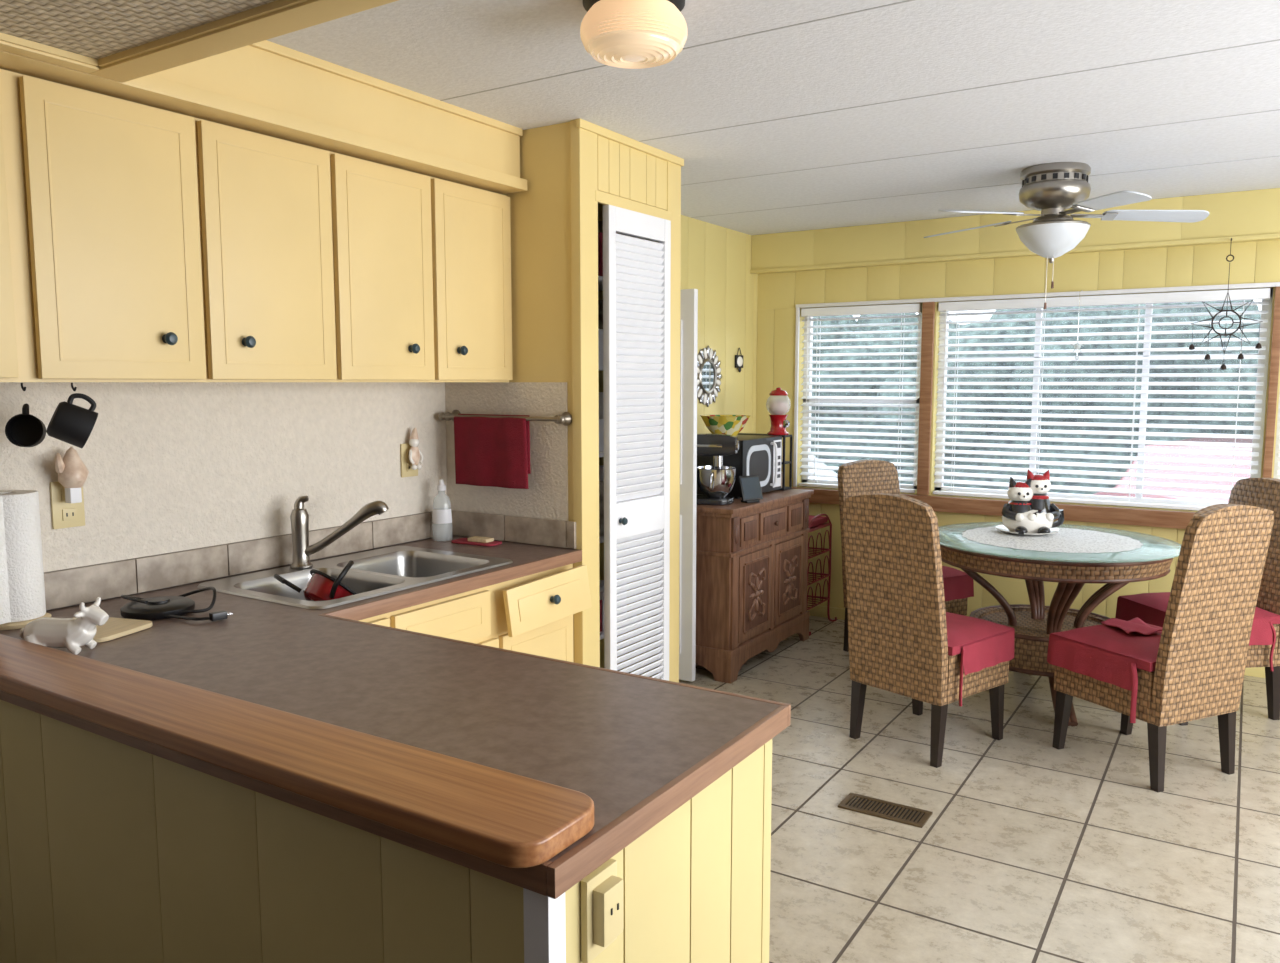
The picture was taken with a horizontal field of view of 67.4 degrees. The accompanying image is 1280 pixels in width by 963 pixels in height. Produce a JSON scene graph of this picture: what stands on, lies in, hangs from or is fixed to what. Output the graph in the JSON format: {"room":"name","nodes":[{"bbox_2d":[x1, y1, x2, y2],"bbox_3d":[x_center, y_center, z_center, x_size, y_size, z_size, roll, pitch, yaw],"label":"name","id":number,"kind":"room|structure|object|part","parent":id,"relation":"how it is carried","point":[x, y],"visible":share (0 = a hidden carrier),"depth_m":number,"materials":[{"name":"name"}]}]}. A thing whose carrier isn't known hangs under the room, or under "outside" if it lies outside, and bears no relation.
{"room":"dining room","nodes":[
{"label":"dining room","id":0,"kind":"room"},
{"bbox_2d":[0,0,397,82],"bbox_3d":[-0.748,-0.946,1.204,1.950,0.225,1.285,4,7,32],"label":"ceiling panel","id":1,"kind":"object","parent":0,"point":[121,41],"depth_m":1.96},
{"bbox_2d":[0,215,757,571],"bbox_3d":[-1.377,-0.030,3.061,0.108,2.430,8.070,4,7,32],"label":"wall","id":2,"kind":"structure","parent":0,"point":[171,466],"depth_m":3.15,"materials":[{"name":"paint"}]},
{"bbox_2d":[50,481,84,528],"bbox_3d":[-1.579,0.063,2.651,0.014,0.130,0.085,4,7,32],"label":"electrical outlet","id":3,"kind":"object","parent":2,"relation":"attached to","point":[64,515],"visible":0.68,"depth_m":2.64,"materials":[{"name":"beige plastic"}]},
{"bbox_2d":[55,446,88,502],"bbox_3d":[-1.543,-0.018,2.612,0.077,0.154,0.074,-3,7,-25],"label":"night light","id":4,"kind":"object","parent":2,"relation":"attached to","point":[72,472],"visible":1,"depth_m":2.60,"materials":[{"name":"ceramic"}]},
{"bbox_2d":[0,69,512,381],"bbox_3d":[-1.198,-0.643,2.819,0.398,0.700,2.163,4,7,32],"label":"upper cabinet","id":5,"kind":"object","parent":2,"relation":"attached to","point":[139,242],"visible":1,"depth_m":2.61,"materials":[{"name":"yellow paint"}]},
{"bbox_2d":[21,383,76,390],"bbox_3d":[-1.471,-0.235,2.388,0.161,0.022,0.011,1,6,9],"label":"hooks","id":6,"kind":"object","parent":5,"relation":"attached to","point":[22,387],"visible":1,"depth_m":2.38,"materials":[{"name":"black metal"}]},
{"bbox_2d":[5,403,45,446],"bbox_3d":[-1.541,-0.141,2.412,0.084,0.111,0.051,-2,6,-16],"label":"mug","id":7,"kind":"object","parent":6,"relation":"hanging from","point":[24,429],"visible":0.99,"depth_m":2.42,"materials":[{"name":"black ceramic"}]},
{"bbox_2d":[46,393,97,447],"bbox_3d":[-1.407,-0.150,2.380,0.114,0.137,0.096,-4,7,-32],"label":"mug","id":8,"kind":"object","parent":6,"relation":"hanging from","point":[70,423],"visible":1,"depth_m":2.35,"materials":[{"name":"black ceramic"}]},
{"bbox_2d":[0,40,526,193],"bbox_3d":[-1.502,-1.055,2.252,0.444,0.225,3.356,4,7,32],"label":"soffit","id":9,"kind":"structure","parent":2,"relation":"attached to","point":[265,87],"depth_m":2.81,"materials":[{"name":"yellow paint"}]},
{"bbox_2d":[400,443,417,477],"bbox_3d":[-0.893,-0.083,3.722,0.014,0.130,0.085,4,7,32],"label":"electrical outlet","id":10,"kind":"object","parent":2,"relation":"attached to","point":[406,470],"visible":0.67,"depth_m":3.70,"materials":[{"name":"beige plastic"}]},
{"bbox_2d":[409,428,423,469],"bbox_3d":[-0.870,-0.127,3.703,0.041,0.162,0.072,4,7,32],"label":"wall ornament","id":11,"kind":"object","parent":2,"relation":"attached to","point":[415,454],"visible":1,"depth_m":3.69,"materials":[{"name":"ceramic"}]},
{"bbox_2d":[679,289,697,681],"bbox_3d":[0.073,0.025,4.813,0.455,1.930,0.052,4,7,32],"label":"door","id":12,"kind":"structure","parent":2,"relation":"in","point":[689,297],"depth_m":4.70,"materials":[{"name":"white paint"}]},
{"bbox_2d":[697,345,722,406],"bbox_3d":[0.404,-0.625,5.702,0.017,0.366,0.366,4,7,32],"label":"round wall mirror","id":13,"kind":"object","parent":2,"relation":"attached to","point":[709,376],"visible":0.87,"depth_m":5.71,"materials":[{"name":"silver metal"}]},
{"bbox_2d":[735,348,742,371],"bbox_3d":[0.627,-0.764,6.034,0.020,0.156,0.100,4,7,32],"label":"wall plaque","id":14,"kind":"object","parent":2,"relation":"attached to","point":[738,358],"visible":1,"depth_m":6.02,"materials":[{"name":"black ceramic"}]},
{"bbox_2d":[445,122,658,676],"bbox_3d":[-0.313,-0.129,4.022,0.670,2.430,0.716,4,7,32],"label":"wall","id":15,"kind":"structure","parent":0,"point":[540,215],"depth_m":3.60,"materials":[{"name":"yellow paint"}]},
{"bbox_2d":[44,510,575,609],"bbox_3d":[-1.023,0.265,2.950,0.656,0.103,1.913,4,7,32],"label":"backsplash","id":16,"kind":"structure","parent":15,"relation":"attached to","point":[71,586],"depth_m":3.16,"materials":[{"name":"beige tile"}]},
{"bbox_2d":[438,410,571,425],"bbox_3d":[-0.524,-0.244,3.675,0.622,0.052,0.075,4,7,32],"label":"towel bar","id":17,"kind":"object","parent":15,"relation":"attached to","point":[565,418],"visible":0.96,"depth_m":3.57,"materials":[{"name":"grey metal"}]},
{"bbox_2d":[454,414,530,488],"bbox_3d":[-0.571,-0.119,3.685,0.365,0.275,0.047,4,7,32],"label":"hand towel","id":18,"kind":"object","parent":17,"relation":"hanging from","point":[489,451],"visible":1,"depth_m":3.67,"materials":[{"name":"red fabric"}]},
{"bbox_2d":[598,221,647,639],"bbox_3d":[-0.357,-0.222,4.045,0.540,1.709,0.610,4,7,32],"label":"pantry shelves","id":19,"kind":"object","parent":15,"relation":"attached to","point":[600,223],"visible":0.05,"depth_m":3.95,"materials":[{"name":"white paint"}]},
{"bbox_2d":[603,205,670,680],"bbox_3d":[0.005,0.007,3.870,0.059,2.130,0.435,4,7,34],"label":"door","id":20,"kind":"structure","parent":15,"relation":"in","point":[636,271],"depth_m":3.84,"materials":[{"name":"white paint"}]},
{"bbox_2d":[267,0,1279,234],"bbox_3d":[0.724,-1.144,1.545,5.150,0.102,8.170,4,7,32],"label":"ceiling","id":21,"kind":"structure","parent":0,"point":[781,116],"depth_m":3.09,"materials":[{"name":"paint"}]},
{"bbox_2d":[580,0,687,68],"bbox_3d":[-0.015,-1.105,2.348,0.263,0.142,0.263,4,7,32],"label":"ceiling light fixture","id":22,"kind":"object","parent":21,"relation":"attached to","point":[628,34],"depth_m":2.27,"materials":[{"name":"white glass"}]},
{"bbox_2d":[924,162,1208,308],"bbox_3d":[1.832,-1.069,4.271,1.190,0.610,1.155,4,7,32],"label":"ceiling fan","id":23,"kind":"object","parent":21,"relation":"attached to","point":[1051,189],"depth_m":4.12,"materials":[{"name":"silver metal"}]},
{"bbox_2d":[679,615,1279,962],"bbox_3d":[0.724,1.372,1.805,5.150,0.100,8.170,4,7,32],"label":"floor","id":24,"kind":"structure","parent":0,"point":[1029,850],"depth_m":3.22,"materials":[{"name":"tile"}]},
{"bbox_2d":[0,700,771,962],"bbox_3d":[-0.773,0.867,2.131,1.998,0.838,0.710,4,7,32],"label":"base cabinet","id":25,"kind":"object","parent":24,"relation":"on","point":[111,851],"visible":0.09,"depth_m":1.70,"materials":[{"name":"yellow paint"}]},
{"bbox_2d":[0,535,790,898],"bbox_3d":[-0.448,0.377,2.582,2.030,0.042,1.932,4,7,32],"label":"countertop","id":26,"kind":"structure","parent":25,"relation":"on","point":[640,747],"depth_m":1.88,"materials":[{"name":"laminate"}]},
{"bbox_2d":[0,490,51,629],"bbox_3d":[-1.613,0.197,2.466,0.156,0.339,0.156,4,7,32],"label":"paper towel roll","id":27,"kind":"object","parent":26,"relation":"on","point":[22,589],"visible":0.96,"depth_m":2.42,"materials":[{"name":"white paper"}]},
{"bbox_2d":[20,597,108,654],"bbox_3d":[-1.332,0.331,2.212,0.232,0.124,0.087,1,6,8],"label":"cow figurine","id":28,"kind":"object","parent":26,"relation":"on","point":[69,633],"visible":0.94,"depth_m":2.19,"materials":[{"name":"white ceramic"}]},
{"bbox_2d":[73,617,151,642],"bbox_3d":[-1.373,0.368,2.403,0.240,0.012,0.180,2,6,16],"label":"cutting board","id":29,"kind":"object","parent":26,"relation":"on","point":[114,628],"visible":0.38,"depth_m":2.39,"materials":[{"name":"beige wood"}]},
{"bbox_2d":[120,586,232,620],"bbox_3d":[-1.241,0.328,2.573,0.320,0.056,0.232,5,8,40],"label":"power cord","id":30,"kind":"object","parent":26,"relation":"on","point":[162,607],"visible":0.99,"depth_m":2.54,"materials":[{"name":"black plastic"}]},
{"bbox_2d":[0,634,593,867],"bbox_3d":[-0.935,0.417,1.812,1.995,0.034,0.180,4,7,32],"label":"board","id":31,"kind":"object","parent":26,"relation":"on","point":[500,817],"visible":1,"depth_m":1.50,"materials":[{"name":"brown wood"}]},
{"bbox_2d":[290,496,388,567],"bbox_3d":[-0.999,0.167,3.178,0.335,0.237,0.072,1,6,6],"label":"kitchen faucet","id":32,"kind":"object","parent":26,"relation":"on","point":[299,517],"visible":1,"depth_m":3.17,"materials":[{"name":"silver metal"}]},
{"bbox_2d":[198,546,512,608],"bbox_3d":[-0.895,0.378,3.134,0.580,0.173,0.850,4,7,32],"label":"sink","id":33,"kind":"object","parent":26,"relation":"in","point":[373,573],"visible":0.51,"depth_m":3.14,"materials":[{"name":"silver metal"}]},
{"bbox_2d":[274,560,356,600],"bbox_3d":[-0.955,0.347,2.958,0.267,0.232,0.258,4,7,32],"label":"saucepan","id":34,"kind":"object","parent":33,"relation":"on","point":[321,586],"visible":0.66,"depth_m":2.88,"materials":[{"name":"metal"}]},
{"bbox_2d":[432,479,451,523],"bbox_3d":[-0.778,0.112,3.770,0.068,0.241,0.067,-5,8,-40],"label":"dish soap bottle","id":35,"kind":"object","parent":26,"relation":"on","point":[439,515],"visible":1,"depth_m":3.75,"materials":[{"name":"white plastic"}]},
{"bbox_2d":[451,536,501,545],"bbox_3d":[-0.632,0.227,3.713,0.200,0.023,0.090,3,7,27],"label":"tray","id":36,"kind":"object","parent":26,"relation":"on","point":[475,540],"visible":1,"depth_m":3.68,"materials":[{"name":"red plastic"}]},
{"bbox_2d":[581,859,623,962],"bbox_3d":[-0.049,0.609,1.356,0.034,0.120,0.075,4,7,32],"label":"electrical outlet","id":37,"kind":"object","parent":25,"relation":"attached to","point":[602,891],"visible":0.99,"depth_m":1.34,"materials":[{"name":"beige plastic"}]},
{"bbox_2d":[359,564,591,661],"bbox_3d":[-0.776,0.750,3.261,0.755,0.838,1.196,4,7,32],"label":"base cabinet","id":38,"kind":"object","parent":24,"relation":"on","point":[477,616],"depth_m":3.25,"materials":[{"name":"yellow paint"}]},
{"bbox_3d":[-0.305,0.413,3.350,0.065,0.182,0.427,4,7,36],"label":"drawer","id":39,"kind":"part","parent":38,"relation":"part of","materials":[{"name":"yellow wood"}]},
{"bbox_2d":[570,118,683,682],"bbox_3d":[-0.035,-0.111,3.846,0.050,2.430,0.742,4,7,32],"label":"closet","id":40,"kind":"object","parent":24,"relation":"on","point":[608,167],"depth_m":3.60,"materials":[{"name":"yellow wood"}]},
{"bbox_2d":[696,489,813,683],"bbox_3d":[0.501,0.516,5.321,0.570,0.880,1.035,4,7,32],"label":"sideboard","id":41,"kind":"object","parent":24,"relation":"on","point":[752,558],"visible":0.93,"depth_m":4.92,"materials":[{"name":"brown wood"}]},
{"bbox_2d":[696,433,738,504],"bbox_3d":[0.331,-0.065,4.919,0.340,0.355,0.270,2,6,14],"label":"stand mixer","id":42,"kind":"object","parent":41,"relation":"on","point":[717,481],"visible":0.63,"depth_m":4.87,"materials":[{"name":"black metal"}]},
{"bbox_2d":[697,435,781,498],"bbox_3d":[0.536,-0.090,5.364,0.417,0.315,0.500,4,7,32],"label":"microwave oven","id":43,"kind":"object","parent":41,"relation":"on","point":[761,455],"visible":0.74,"depth_m":5.22,"materials":[{"name":"black plastic"}]},
{"bbox_2d":[700,415,750,435],"bbox_3d":[0.471,-0.305,5.312,0.289,0.120,0.289,4,7,32],"label":"floral bowl","id":44,"kind":"object","parent":43,"relation":"on","point":[716,424],"visible":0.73,"depth_m":5.22,"materials":[{"name":"ceramic"}]},
{"bbox_2d":[738,475,762,502],"bbox_3d":[0.571,0.039,4.975,0.130,0.138,0.056,-4,7,-32],"label":"tablet","id":45,"kind":"object","parent":41,"relation":"on","point":[750,487],"visible":1,"depth_m":4.96,"materials":[{"name":"black plastic"}]},
{"bbox_2d":[738,433,792,490],"bbox_3d":[0.695,-0.120,5.646,0.382,0.317,0.110,4,7,32],"label":"shelf","id":46,"kind":"object","parent":41,"relation":"on","point":[783,487],"visible":0.3,"depth_m":5.55,"materials":[{"name":"metal"}]},
{"bbox_2d":[767,387,789,434],"bbox_3d":[0.801,-0.409,5.561,0.143,0.274,0.143,4,7,32],"label":"machine","id":47,"kind":"object","parent":46,"relation":"on","point":[778,421],"visible":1,"depth_m":5.53,"materials":[{"name":"red plastic"}]},
{"bbox_2d":[807,514,836,635],"bbox_3d":[0.945,0.540,5.942,0.429,0.705,0.431,4,7,32],"label":"wire plant stand","id":48,"kind":"object","parent":24,"relation":"on","point":[819,521],"visible":0.38,"depth_m":5.90,"materials":[{"name":"red metal"}]},
{"bbox_2d":[838,792,932,827],"bbox_3d":[0.862,1.155,3.380,0.300,0.007,0.130,4,7,32],"label":"floor vent","id":49,"kind":"object","parent":24,"relation":"in","point":[917,817],"visible":1,"depth_m":3.37,"materials":[{"name":"brown metal"}]},
{"bbox_2d":[837,460,973,651],"bbox_3d":[1.433,0.430,5.266,0.516,1.062,0.620,-3,7,-29],"label":"dining chair","id":50,"kind":"object","parent":24,"relation":"on","point":[860,477],"visible":0.28,"depth_m":5.35,"materials":[{"name":"wicker"}]},
{"bbox_2d":[842,493,1014,767],"bbox_3d":[1.188,0.561,3.995,0.620,1.062,0.516,-5,8,-39],"label":"dining chair","id":51,"kind":"object","parent":24,"relation":"on","point":[903,640],"visible":1,"depth_m":3.82,"materials":[{"name":"wicker"}]},
{"bbox_2d":[939,525,1175,726],"bbox_3d":[1.933,0.647,4.573,1.124,0.758,1.124,4,7,32],"label":"round dining table","id":52,"kind":"object","parent":24,"relation":"on","point":[1033,624],"visible":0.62,"depth_m":4.29,"materials":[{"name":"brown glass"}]},
{"bbox_2d":[962,527,1142,552],"bbox_3d":[1.933,0.268,4.534,0.782,0.001,0.782,4,7,32],"label":"lace doily","id":53,"kind":"object","parent":52,"relation":"on","point":[1067,540],"visible":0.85,"depth_m":4.47,"materials":[{"name":"white fabric"}]},
{"bbox_2d":[995,469,1063,534],"bbox_3d":[1.898,0.096,4.673,0.311,0.312,0.295,0,6,4],"label":"cookie jar","id":54,"kind":"object","parent":53,"relation":"on","point":[1029,511],"visible":1,"depth_m":4.63,"materials":[{"name":"white ceramic"}]},
{"bbox_2d":[1047,504,1273,792],"bbox_3d":[2.011,0.587,3.752,0.516,1.062,0.620,-3,6,-24],"label":"dining chair","id":55,"kind":"object","parent":24,"relation":"on","point":[1193,668],"visible":0.94,"depth_m":3.54,"materials":[{"name":"wicker"}]},
{"bbox_2d":[1101,617,1161,634],"bbox_3d":[1.977,0.581,3.854,0.181,0.020,0.201,-1,6,-8],"label":"cloth napkin","id":56,"kind":"object","parent":55,"relation":"on","point":[1137,625],"visible":0.98,"depth_m":3.85,"materials":[{"name":"red fabric"}]},
{"bbox_2d":[1115,478,1279,725],"bbox_3d":[2.617,0.518,4.411,0.620,1.062,0.516,-1,6,-9],"label":"dining chair","id":57,"kind":"object","parent":24,"relation":"on","point":[1264,644],"visible":0.38,"depth_m":4.30,"materials":[{"name":"wicker"}]},
{"bbox_2d":[750,188,1279,273],"bbox_3d":[2.817,-1.314,4.833,4.940,0.240,0.116,4,7,32],"label":"wall","id":58,"kind":"structure","parent":0,"point":[1251,215],"depth_m":5.34,"materials":[{"name":"yellow paint"}]},
{"bbox_2d":[1189,238,1262,369],"bbox_3d":[2.883,-0.868,4.712,0.308,0.638,0.081,4,7,32],"label":"wind chime","id":59,"kind":"object","parent":58,"relation":"hanging from","point":[1258,345],"visible":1,"depth_m":4.69,"materials":[{"name":"metal"}]},
{"bbox_2d":[756,240,1279,617],"bbox_3d":[2.879,-0.236,5.052,4.950,2.430,0.128,4,7,32],"label":"wall","id":60,"kind":"structure","parent":0,"point":[778,294],"depth_m":5.55,"materials":[{"name":"yellow paint"}]},
{"bbox_2d":[802,313,921,492],"bbox_3d":[1.390,-0.520,6.013,0.775,1.138,0.040,4,7,32],"label":"window","id":61,"kind":"structure","parent":60,"relation":"in","point":[805,479],"depth_m":6.13,"materials":[{"name":"white paint"}]},
{"bbox_2d":[792,282,1279,528],"bbox_3d":[2.868,-0.375,4.942,4.467,1.250,0.059,4,7,32],"label":"window trim","id":62,"kind":"structure","parent":60,"relation":"in","point":[1072,512],"depth_m":5.51,"materials":[{"name":"brown wood"}]},
{"bbox_2d":[799,303,921,492],"bbox_3d":[1.350,-0.514,5.950,0.751,1.128,0.069,4,7,32],"label":"window blind","id":63,"kind":"object","parent":62,"relation":"attached to","point":[896,308],"visible":0.89,"depth_m":5.93,"materials":[{"name":"white plastic"}]},
{"bbox_2d":[933,288,1269,509],"bbox_3d":[2.445,-0.443,5.259,1.626,1.128,0.069,4,7,32],"label":"window blind","id":64,"kind":"object","parent":62,"relation":"attached to","point":[1262,293],"visible":0.86,"depth_m":5.21,"materials":[{"name":"white plastic"}]},
{"bbox_2d":[1277,444,1279,474],"bbox_3d":[3.687,-0.362,4.475,1.161,1.128,0.069,4,7,32],"label":"window blind","id":65,"kind":"object","parent":62,"relation":"attached to","point":[1278,472],"visible":0.28,"depth_m":4.81,"materials":[{"name":"white plastic"}]},
{"bbox_2d":[807,604,1264,677],"bbox_3d":[2.849,0.945,5.108,4.930,0.070,0.014,4,7,32],"label":"baseboard","id":66,"kind":"structure","parent":60,"relation":"attached to","point":[820,611],"depth_m":6.11,"materials":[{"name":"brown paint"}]},
{"bbox_2d":[934,288,1272,506],"bbox_3d":[2.485,-0.448,5.322,1.650,1.138,0.040,4,7,32],"label":"window","id":67,"kind":"structure","parent":60,"relation":"in","point":[938,486],"depth_m":5.20,"materials":[{"name":"white paint"}]},
{"bbox_2d":[1273,388,1279,478],"bbox_3d":[3.727,-0.367,4.538,1.185,1.138,0.040,4,7,32],"label":"window","id":68,"kind":"structure","parent":60,"relation":"in","point":[1277,450],"depth_m":4.85,"materials":[{"name":"white paint"}]},
{"label":"outside","id":69,"kind":"structure","parent":0,"visible":0},
{"bbox_3d":[12.337,0.140,19.559,60.000,0.100,33.950,4,7,32],"label":"ground","id":70,"kind":"structure","parent":69,"visible":0},
{"bbox_2d":[810,455,837,479],"bbox_3d":[0.922,0.259,10.869,4.500,1.450,1.820,4,7,32],"label":"parked car","id":71,"kind":"object","parent":70,"relation":"on","point":[812,456],"visible":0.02,"depth_m":10.76,"materials":[{"name":"white metal"}]},
{"bbox_2d":[811,300,1260,494],"bbox_3d":[7.478,-1.157,14.145,22.694,3.594,2.298,4,7,32],"label":"outdoor background","id":72,"kind":"object","parent":70,"relation":"on","point":[1251,307],"visible":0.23,"depth_m":14.35,"materials":[{"name":"green plant"}]},
{"bbox_2d":[1092,437,1252,501],"bbox_3d":[6.836,0.280,10.670,4.500,1.450,1.820,-5,7,-37],"label":"parked car","id":73,"kind":"object","parent":70,"relation":"on","point":[1196,439],"visible":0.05,"depth_m":10.06,"materials":[{"name":"metal"}]}
]}

